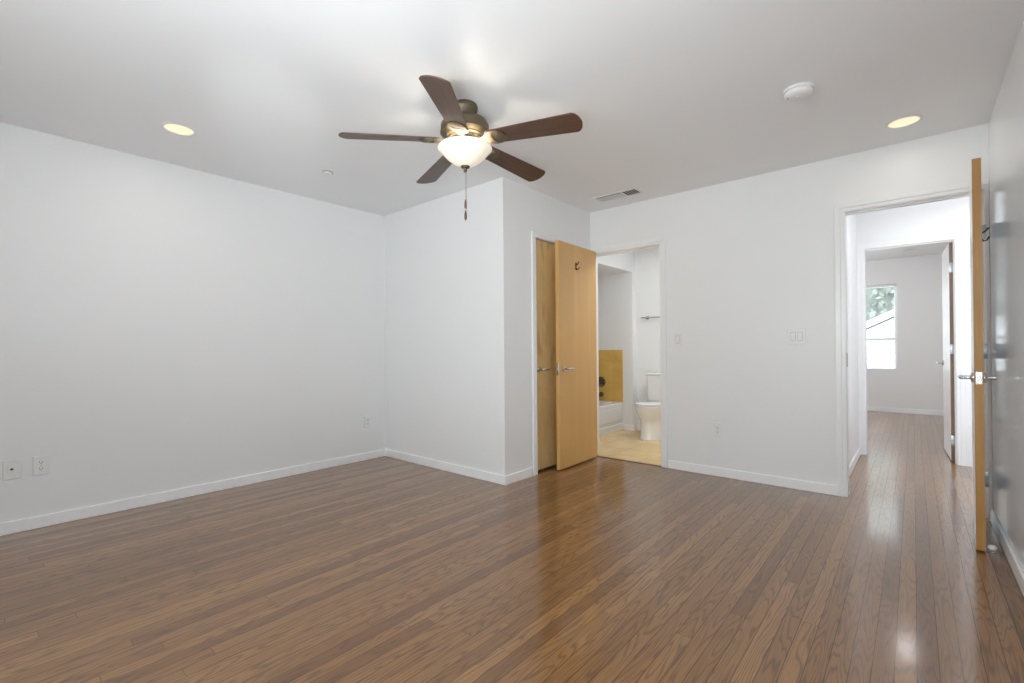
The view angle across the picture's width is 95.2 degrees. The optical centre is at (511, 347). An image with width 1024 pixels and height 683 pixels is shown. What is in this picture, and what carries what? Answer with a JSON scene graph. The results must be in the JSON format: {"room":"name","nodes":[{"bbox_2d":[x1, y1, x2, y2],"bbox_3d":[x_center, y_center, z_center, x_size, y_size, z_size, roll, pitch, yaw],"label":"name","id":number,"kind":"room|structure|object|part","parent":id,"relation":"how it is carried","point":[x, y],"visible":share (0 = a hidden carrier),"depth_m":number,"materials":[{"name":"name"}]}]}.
{"room":"empty bedroom","nodes":[
{"label":"empty bedroom","id":0,"kind":"room"},
{"bbox_2d":[0,122,385,522],"bbox_3d":[-2.761,-0.113,3.141,0.115,2.440,4.600,-1,0,41],"label":"wall","id":1,"kind":"structure","parent":0,"point":[164,326],"depth_m":3.37,"materials":[{"name":"paint"}]},
{"bbox_2d":[2,459,20,480],"bbox_3d":[-2.973,0.727,2.779,0.020,0.117,0.075,-1,0,41],"label":"cable jack","id":2,"kind":"object","parent":1,"relation":"attached to","point":[11,469],"visible":1,"depth_m":2.78,"materials":[{"name":"white plastic"}]},
{"bbox_2d":[33,455,48,475],"bbox_3d":[-2.897,0.725,2.876,0.010,0.117,0.072,-1,0,41],"label":"wall outlet","id":3,"kind":"object","parent":1,"relation":"attached to","point":[40,463],"visible":1,"depth_m":2.87,"materials":[{"name":"white plastic"}]},
{"bbox_2d":[0,449,384,535],"bbox_3d":[-2.704,1.069,3.095,0.012,0.074,4.370,-1,0,41],"label":"baseboard","id":4,"kind":"structure","parent":1,"relation":"attached to","point":[26,524],"depth_m":3.36,"materials":[{"name":"white paint"}]},
{"bbox_2d":[364,416,370,427],"bbox_3d":[-1.419,0.731,4.597,0.010,0.117,0.072,-1,0,41],"label":"wall outlet","id":5,"kind":"object","parent":1,"relation":"attached to","point":[367,419],"visible":1,"depth_m":4.59,"materials":[{"name":"white plastic"}]},
{"bbox_2d":[384,177,514,475],"bbox_3d":[-0.641,-0.124,4.276,1.623,2.440,0.115,-1,0,41],"label":"wall","id":6,"kind":"structure","parent":0,"point":[448,277],"depth_m":4.09,"materials":[{"name":"paint"}]},
{"bbox_2d":[385,449,505,484],"bbox_3d":[-0.664,1.058,4.215,1.623,0.074,0.012,-1,0,41],"label":"baseboard","id":7,"kind":"structure","parent":6,"relation":"attached to","point":[479,474],"depth_m":4.11,"materials":[{"name":"white paint"}]},
{"bbox_2d":[0,411,1023,682],"bbox_3d":[1.447,1.118,4.164,5.148,0.082,11.630,-1,0,41],"label":"floor","id":8,"kind":"structure","parent":0,"point":[384,569],"depth_m":2.16,"materials":[{"name":"brown wood"}]},
{"bbox_2d":[599,401,622,435],"bbox_3d":[0.714,0.909,5.877,0.760,0.362,1.439,-1,0,41],"label":"bathtub","id":9,"kind":"object","parent":8,"relation":"on","point":[610,412],"visible":0.26,"depth_m":5.94,"materials":[{"name":"ceramic"}]},
{"bbox_2d":[598,350,622,401],"bbox_3d":[0.706,0.382,5.883,0.762,0.690,1.445,-1,0,41],"label":"tile surround","id":10,"kind":"object","parent":9,"relation":"on","point":[610,361],"visible":0.18,"depth_m":6.28,"materials":[{"name":"tile"}]},
{"bbox_2d":[599,377,605,386],"bbox_3d":[1.194,0.470,6.363,0.144,0.144,0.061,-1,0,41],"label":"tub valve","id":11,"kind":"object","parent":10,"relation":"attached to","point":[602,382],"visible":0.62,"depth_m":6.35,"materials":[{"name":"black metal"}]},
{"bbox_2d":[597,455,660,466],"bbox_3d":[1.092,1.080,4.467,0.711,0.006,0.034,-1,0,41],"label":"threshold","id":12,"kind":"object","parent":8,"relation":"on","point":[598,455],"visible":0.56,"depth_m":4.43,"materials":[{"name":"beige wood"}]},
{"bbox_2d":[634,372,660,440],"bbox_3d":[1.720,0.697,5.626,0.378,0.768,0.692,-1,0,41],"label":"toilet","id":13,"kind":"object","parent":8,"relation":"on","point":[648,411],"visible":0.65,"depth_m":5.43,"materials":[{"name":"white ceramic"}]},
{"bbox_3d":[1.646,0.684,5.539,0.372,0.019,0.462,-1,0,41],"label":"seat","id":14,"kind":"part","parent":13,"relation":"part of","materials":[{"name":"white ceramic"}]},
{"bbox_3d":[1.646,0.659,5.539,0.374,0.024,0.463,-1,0,41],"label":"lid","id":15,"kind":"part","parent":13,"relation":"part of","materials":[{"name":"white ceramic"}]},
{"bbox_3d":[1.871,0.328,5.806,0.378,0.031,0.220,-1,0,41],"label":"tank lid","id":16,"kind":"part","parent":13,"relation":"part of","materials":[{"name":"white ceramic"}]},
{"bbox_3d":[1.874,0.521,5.808,0.360,0.350,0.207,-1,0,41],"label":"tank","id":17,"kind":"part","parent":13,"relation":"part of","materials":[{"name":"white ceramic"}]},
{"bbox_2d":[987,545,997,553],"bbox_3d":[2.498,1.046,2.431,0.040,0.036,0.040,-1,0,41],"label":"door stop","id":18,"kind":"object","parent":8,"relation":"on","point":[993,548],"visible":1,"depth_m":2.42,"materials":[{"name":"silver"}]},
{"bbox_2d":[0,0,1023,215],"bbox_3d":[-0.614,-1.403,2.161,4.672,0.100,5.915,-1,0,41],"label":"ceiling","id":19,"kind":"structure","parent":0,"point":[670,97],"depth_m":2.38,"materials":[{"name":"paint"}]},
{"bbox_2d":[160,122,196,135],"bbox_3d":[-2.042,-1.336,2.867,0.182,0.006,0.182,-1,0,41],"label":"recessed light","id":20,"kind":"object","parent":19,"relation":"in","point":[172,127],"visible":1,"depth_m":2.86,"materials":[{"name":"white glass"}]},
{"bbox_2d":[322,170,332,174],"bbox_3d":[-1.412,-1.334,3.581,0.080,0.015,0.080,-1,0,41],"label":"sprinkler","id":21,"kind":"object","parent":19,"relation":"attached to","point":[326,172],"visible":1,"depth_m":3.57,"materials":[{"name":"white metal"}]},
{"bbox_2d":[338,75,582,219],"bbox_3d":[-0.225,-1.032,2.658,1.316,0.644,1.264,-1,0,41],"label":"ceiling fan","id":22,"kind":"object","parent":19,"relation":"hanging from","point":[466,134],"visible":1,"depth_m":2.51,"materials":[{"name":"brown wood"}]},
{"bbox_3d":[-0.654,-1.135,2.534,0.542,0.053,0.139,0,0,-12],"label":"blade","id":23,"kind":"part","parent":22,"relation":"part of","materials":[{"name":"brown wood"}]},
{"bbox_3d":[-0.463,-1.134,2.964,0.139,0.053,0.542,0,0,-30],"label":"blade","id":24,"kind":"part","parent":22,"relation":"part of","materials":[{"name":"brown wood"}]},
{"bbox_3d":[-0.304,-1.139,2.219,0.139,0.053,0.542,0,0,6],"label":"blade","id":25,"kind":"part","parent":22,"relation":"part of","materials":[{"name":"brown wood"}]},
{"bbox_3d":[-0.262,-1.063,2.617,0.302,0.106,0.302,-1,0,41],"label":"lamp shade","id":26,"kind":"part","parent":22,"relation":"part of","materials":[{"name":"white glass"}]},
{"bbox_3d":[-0.255,-0.875,2.615,0.003,0.218,0.003,-1,0,41],"label":"pull chain","id":27,"kind":"part","parent":22,"relation":"part of","materials":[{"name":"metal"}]},
{"bbox_3d":[0.005,-1.138,2.915,0.139,0.053,0.542,-1,0,42],"label":"blade","id":28,"kind":"part","parent":22,"relation":"part of","materials":[{"name":"brown wood"}]},
{"bbox_3d":[0.104,-1.141,2.454,0.542,0.053,0.139,-1,0,24],"label":"blade","id":29,"kind":"part","parent":22,"relation":"part of","materials":[{"name":"brown wood"}]},
{"bbox_2d":[592,187,643,202],"bbox_3d":[0.941,-1.348,4.165,0.425,0.017,0.170,-1,0,41],"label":"ceiling vent","id":30,"kind":"object","parent":19,"relation":"in","point":[632,191],"visible":1,"depth_m":4.15,"materials":[{"name":"white plastic"}]},
{"bbox_2d":[782,82,814,102],"bbox_3d":[1.520,-1.345,2.482,0.146,0.048,0.146,-1,0,41],"label":"smoke detector","id":31,"kind":"object","parent":19,"relation":"attached to","point":[798,92],"visible":1,"depth_m":2.45,"materials":[{"name":"white plastic"}]},
{"bbox_2d":[885,114,923,128],"bbox_3d":[2.382,-1.371,2.844,0.182,0.006,0.182,-1,0,41],"label":"recessed light","id":32,"kind":"object","parent":19,"relation":"in","point":[904,121],"visible":1,"depth_m":2.84,"materials":[{"name":"white glass"}]},
{"bbox_2d":[512,181,589,472],"bbox_3d":[0.359,-0.132,4.284,0.115,2.440,1.201,-1,0,41],"label":"wall","id":33,"kind":"structure","parent":0,"point":[533,210],"depth_m":3.92,"materials":[{"name":"paint"}]},
{"bbox_2d":[506,468,532,484],"bbox_3d":[0.060,1.051,3.823,0.012,0.074,0.338,-1,0,41],"label":"baseboard","id":34,"kind":"structure","parent":33,"relation":"attached to","point":[526,473],"depth_m":3.81,"materials":[{"name":"white paint"}]},
{"bbox_2d":[536,239,556,469],"bbox_3d":[0.430,0.062,4.302,0.096,2.014,0.712,-1,0,41],"label":"door","id":35,"kind":"structure","parent":33,"relation":"in","point":[545,252],"depth_m":4.18,"materials":[{"name":"brown wood"}]},
{"bbox_3d":[0.279,0.191,4.097,0.062,0.054,0.133,-1,0,41],"label":"lever handle","id":36,"kind":"part","parent":35,"relation":"part of","materials":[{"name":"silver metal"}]},
{"bbox_2d":[531,231,584,475],"bbox_3d":[0.403,0.049,4.321,0.130,2.075,0.835,-1,0,41],"label":"door frame","id":37,"kind":"structure","parent":33,"relation":"attached to","point":[534,235],"depth_m":3.98,"materials":[{"name":"paint"}]},
{"bbox_2d":[555,240,597,469],"bbox_3d":[0.611,0.065,4.369,0.158,2.018,0.690,-1,0,39],"label":"door","id":38,"kind":"structure","parent":33,"relation":"in","point":[575,266],"depth_m":4.31,"materials":[{"name":"brown wood"}]},
{"bbox_3d":[0.398,0.189,4.104,0.022,0.115,0.010,-1,0,39],"label":"latch plate","id":39,"kind":"part","parent":38,"relation":"part of","materials":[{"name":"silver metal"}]},
{"bbox_3d":[0.509,0.189,4.165,0.062,0.054,0.133,-1,0,39],"label":"lever handle","id":40,"kind":"part","parent":38,"relation":"part of","materials":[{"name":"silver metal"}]},
{"bbox_2d":[598,251,636,429],"bbox_3d":[0.784,-0.128,5.959,1.019,2.440,1.665,-1,0,41],"label":"wall","id":41,"kind":"structure","parent":0,"point":[616,272],"depth_m":6.17,"materials":[{"name":"paint"}]},
{"bbox_2d":[623,424,633,430],"bbox_3d":[1.527,1.050,6.124,0.151,0.074,0.012,-1,0,41],"label":"baseboard","id":42,"kind":"structure","parent":41,"relation":"attached to","point":[625,427],"depth_m":6.12,"materials":[{"name":"white paint"}]},
{"bbox_2d":[635,247,659,424],"bbox_3d":[2.295,-0.141,5.677,1.641,2.440,0.115,-1,0,41],"label":"wall","id":43,"kind":"structure","parent":0,"point":[647,275],"depth_m":6.07,"materials":[{"name":"paint"}]},
{"bbox_2d":[641,316,659,319],"bbox_3d":[1.881,-0.385,5.912,0.510,0.048,0.066,-1,0,41],"label":"towel bar","id":44,"kind":"object","parent":43,"relation":"attached to","point":[646,317],"visible":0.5,"depth_m":6.00,"materials":[{"name":"silver metal"}]},
{"bbox_2d":[590,123,992,488],"bbox_3d":[1.285,-0.139,4.356,4.672,2.440,0.115,-1,0,41],"label":"wall","id":45,"kind":"structure","parent":0,"point":[750,261],"depth_m":3.69,"materials":[{"name":"paint"}]},
{"bbox_2d":[590,236,667,467],"bbox_3d":[1.125,0.044,4.484,0.781,2.075,0.130,-1,0,41],"label":"door frame","id":46,"kind":"structure","parent":45,"relation":"attached to","point":[660,242],"depth_m":4.21,"materials":[{"name":"paint"}]},
{"bbox_2d":[674,333,681,345],"bbox_3d":[1.461,-0.070,4.122,0.072,0.117,0.012,-1,0,41],"label":"light switch","id":47,"kind":"object","parent":45,"relation":"attached to","point":[677,336],"visible":1,"depth_m":4.12,"materials":[{"name":"white plastic"}]},
{"bbox_2d":[713,422,721,436],"bbox_3d":[1.718,0.686,3.905,0.072,0.117,0.010,-1,0,41],"label":"wall outlet","id":48,"kind":"object","parent":45,"relation":"attached to","point":[717,427],"visible":1,"depth_m":3.90,"materials":[{"name":"white plastic"}]},
{"bbox_2d":[668,460,836,495],"bbox_3d":[1.869,1.037,3.775,1.250,0.074,0.012,-1,0,41],"label":"baseboard","id":49,"kind":"structure","parent":45,"relation":"attached to","point":[810,486],"depth_m":3.71,"materials":[{"name":"white paint"}]},
{"bbox_2d":[788,328,805,343],"bbox_3d":[2.150,-0.083,3.531,0.118,0.117,0.012,-1,0,41],"label":"light switch","id":50,"kind":"object","parent":45,"relation":"attached to","point":[795,336],"visible":1,"depth_m":3.52,"materials":[{"name":"white plastic"}]},
{"bbox_2d":[834,179,992,520],"bbox_3d":[2.669,0.017,3.159,0.784,2.095,0.130,-1,0,41],"label":"door frame","id":51,"kind":"structure","parent":45,"relation":"attached to","point":[841,211],"depth_m":3.30,"materials":[{"name":"paint"}]},
{"bbox_2d":[958,157,999,550],"bbox_3d":[2.635,0.034,2.651,0.159,2.040,0.630,-1,0,44],"label":"door","id":52,"kind":"structure","parent":45,"relation":"in","point":[979,351],"depth_m":2.44,"materials":[{"name":"brown wood"}]},
{"bbox_3d":[2.462,0.160,2.539,0.062,0.054,0.133,-1,0,44],"label":"lever handle","id":53,"kind":"part","parent":52,"relation":"part of","materials":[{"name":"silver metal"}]},
{"bbox_3d":[2.629,0.034,2.645,0.036,2.040,0.590,-1,0,44],"label":"panel","id":54,"kind":"part","parent":52,"relation":"part of","materials":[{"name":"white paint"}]},
{"bbox_3d":[2.424,0.159,2.426,0.025,0.064,0.012,-1,0,44],"label":"latch plate","id":55,"kind":"part","parent":52,"relation":"part of","materials":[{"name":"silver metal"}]},
{"bbox_3d":[2.533,0.159,2.471,0.062,0.054,0.133,-1,0,44],"label":"lever handle","id":56,"kind":"part","parent":52,"relation":"part of","materials":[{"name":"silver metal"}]},
{"bbox_2d":[847,214,858,464],"bbox_3d":[2.899,-0.152,4.101,0.100,2.440,1.600,-1,0,41],"label":"wall","id":57,"kind":"structure","parent":0,"point":[851,219],"depth_m":4.28,"materials":[{"name":"paint"}]},
{"bbox_2d":[849,447,860,476],"bbox_3d":[2.950,1.030,4.058,0.012,0.074,1.577,-1,0,41],"label":"baseboard","id":58,"kind":"structure","parent":57,"relation":"attached to","point":[855,459],"depth_m":4.18,"materials":[{"name":"white paint"}]},
{"bbox_2d":[866,254,943,410],"bbox_3d":[5.869,-0.189,7.952,3.350,2.500,0.115,-1,0,41],"label":"wall","id":59,"kind":"structure","parent":0,"point":[917,383],"depth_m":7.43,"materials":[{"name":"paint"}]},
{"bbox_2d":[867,284,897,369],"bbox_3d":[5.808,-0.326,8.034,1.253,1.405,0.060,-1,0,41],"label":"window","id":60,"kind":"structure","parent":59,"relation":"in","point":[895,287],"depth_m":7.62,"materials":[{"name":"white paint"}]},
{"bbox_3d":[5.810,-0.136,8.034,1.183,0.044,0.044,-1,0,41],"label":"meeting rail","id":61,"kind":"part","parent":60,"relation":"part of","materials":[{"name":"white paint"}]},
{"bbox_2d":[866,284,896,369],"bbox_3d":[5.774,-0.327,7.995,1.241,1.395,0.028,-1,0,41],"label":"window blind","id":62,"kind":"object","parent":60,"relation":"attached to","point":[889,285],"visible":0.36,"depth_m":7.71,"materials":[{"name":"plastic"}]},
{"bbox_3d":[5.769,-1.009,7.998,1.241,0.031,0.028,-1,0,41],"label":"head rail","id":63,"kind":"part","parent":62,"relation":"part of","materials":[{"name":"plastic"}]},
{"bbox_2d":[867,406,943,415],"bbox_3d":[5.837,1.024,7.899,3.350,0.074,0.012,-1,0,41],"label":"baseboard","id":64,"kind":"structure","parent":59,"relation":"attached to","point":[878,409],"depth_m":7.48,"materials":[{"name":"white paint"}]},
{"bbox_2d":[866,242,951,260],"bbox_3d":[4.573,-1.485,6.459,3.350,0.100,4.065,-1,0,41],"label":"ceiling","id":65,"kind":"structure","parent":0,"point":[938,248],"depth_m":7.10,"materials":[{"name":"paint"}]},
{"bbox_2d":[902,248,917,250],"bbox_3d":[5.861,-1.440,6.892,0.182,0.006,0.182,-1,0,41],"label":"recessed light","id":66,"kind":"object","parent":65,"relation":"in","point":[910,249],"visible":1,"depth_m":6.88,"materials":[{"name":"white plastic"}]},
{"bbox_2d":[857,197,972,466],"bbox_3d":[3.264,-0.182,4.917,3.350,2.500,0.115,-1,0,41],"label":"wall","id":67,"kind":"structure","parent":0,"point":[952,215],"depth_m":4.30,"materials":[{"name":"paint"}]},
{"bbox_2d":[857,231,966,465],"bbox_3d":[3.784,0.013,4.462,0.770,2.097,0.130,-1,0,41],"label":"door frame","id":68,"kind":"structure","parent":67,"relation":"attached to","point":[957,238],"depth_m":4.25,"materials":[{"name":"paint"}]},
{"bbox_2d":[936,242,954,460],"bbox_3d":[4.281,0.038,4.584,0.158,2.018,0.696,-1,0,39],"label":"door","id":69,"kind":"structure","parent":67,"relation":"in","point":[947,362],"depth_m":4.43,"materials":[{"name":"white paint"}]},
{"bbox_3d":[4.285,0.038,4.589,0.035,2.018,0.684,-1,0,39],"label":"panel","id":70,"kind":"part","parent":69,"relation":"part of","materials":[{"name":"white paint"}]},
{"bbox_2d":[988,18,1023,571],"bbox_3d":[1.088,-0.153,0.628,0.115,2.440,5.800,-1,0,41],"label":"wall","id":71,"kind":"structure","parent":0,"point":[1006,121],"depth_m":2.32,"materials":[{"name":"paint"}]},
{"bbox_2d":[990,510,1023,595],"bbox_3d":[1.080,1.030,0.701,0.012,0.074,5.667,-1,0,41],"label":"baseboard","id":72,"kind":"structure","parent":71,"relation":"attached to","point":[1017,570],"depth_m":2.31,"materials":[{"name":"white paint"}]},
{"label":"outside","id":73,"kind":"structure","parent":0,"visible":0},
{"bbox_3d":[22.895,4.108,26.615,60.000,0.200,49.800,-1,0,41],"label":"ground","id":74,"kind":"structure","parent":73,"visible":0},
{"bbox_2d":[866,287,893,320],"bbox_3d":[18.361,-1.317,23.107,10.042,10.718,5.018,-1,0,41],"label":"tree","id":75,"kind":"object","parent":74,"relation":"on","point":[874,293],"visible":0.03,"depth_m":21.87,"materials":[{"name":"green plant"}]},
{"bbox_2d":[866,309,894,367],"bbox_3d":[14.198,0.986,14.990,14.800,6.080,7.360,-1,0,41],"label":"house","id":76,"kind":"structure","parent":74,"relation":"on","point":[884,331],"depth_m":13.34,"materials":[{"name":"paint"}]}
]}

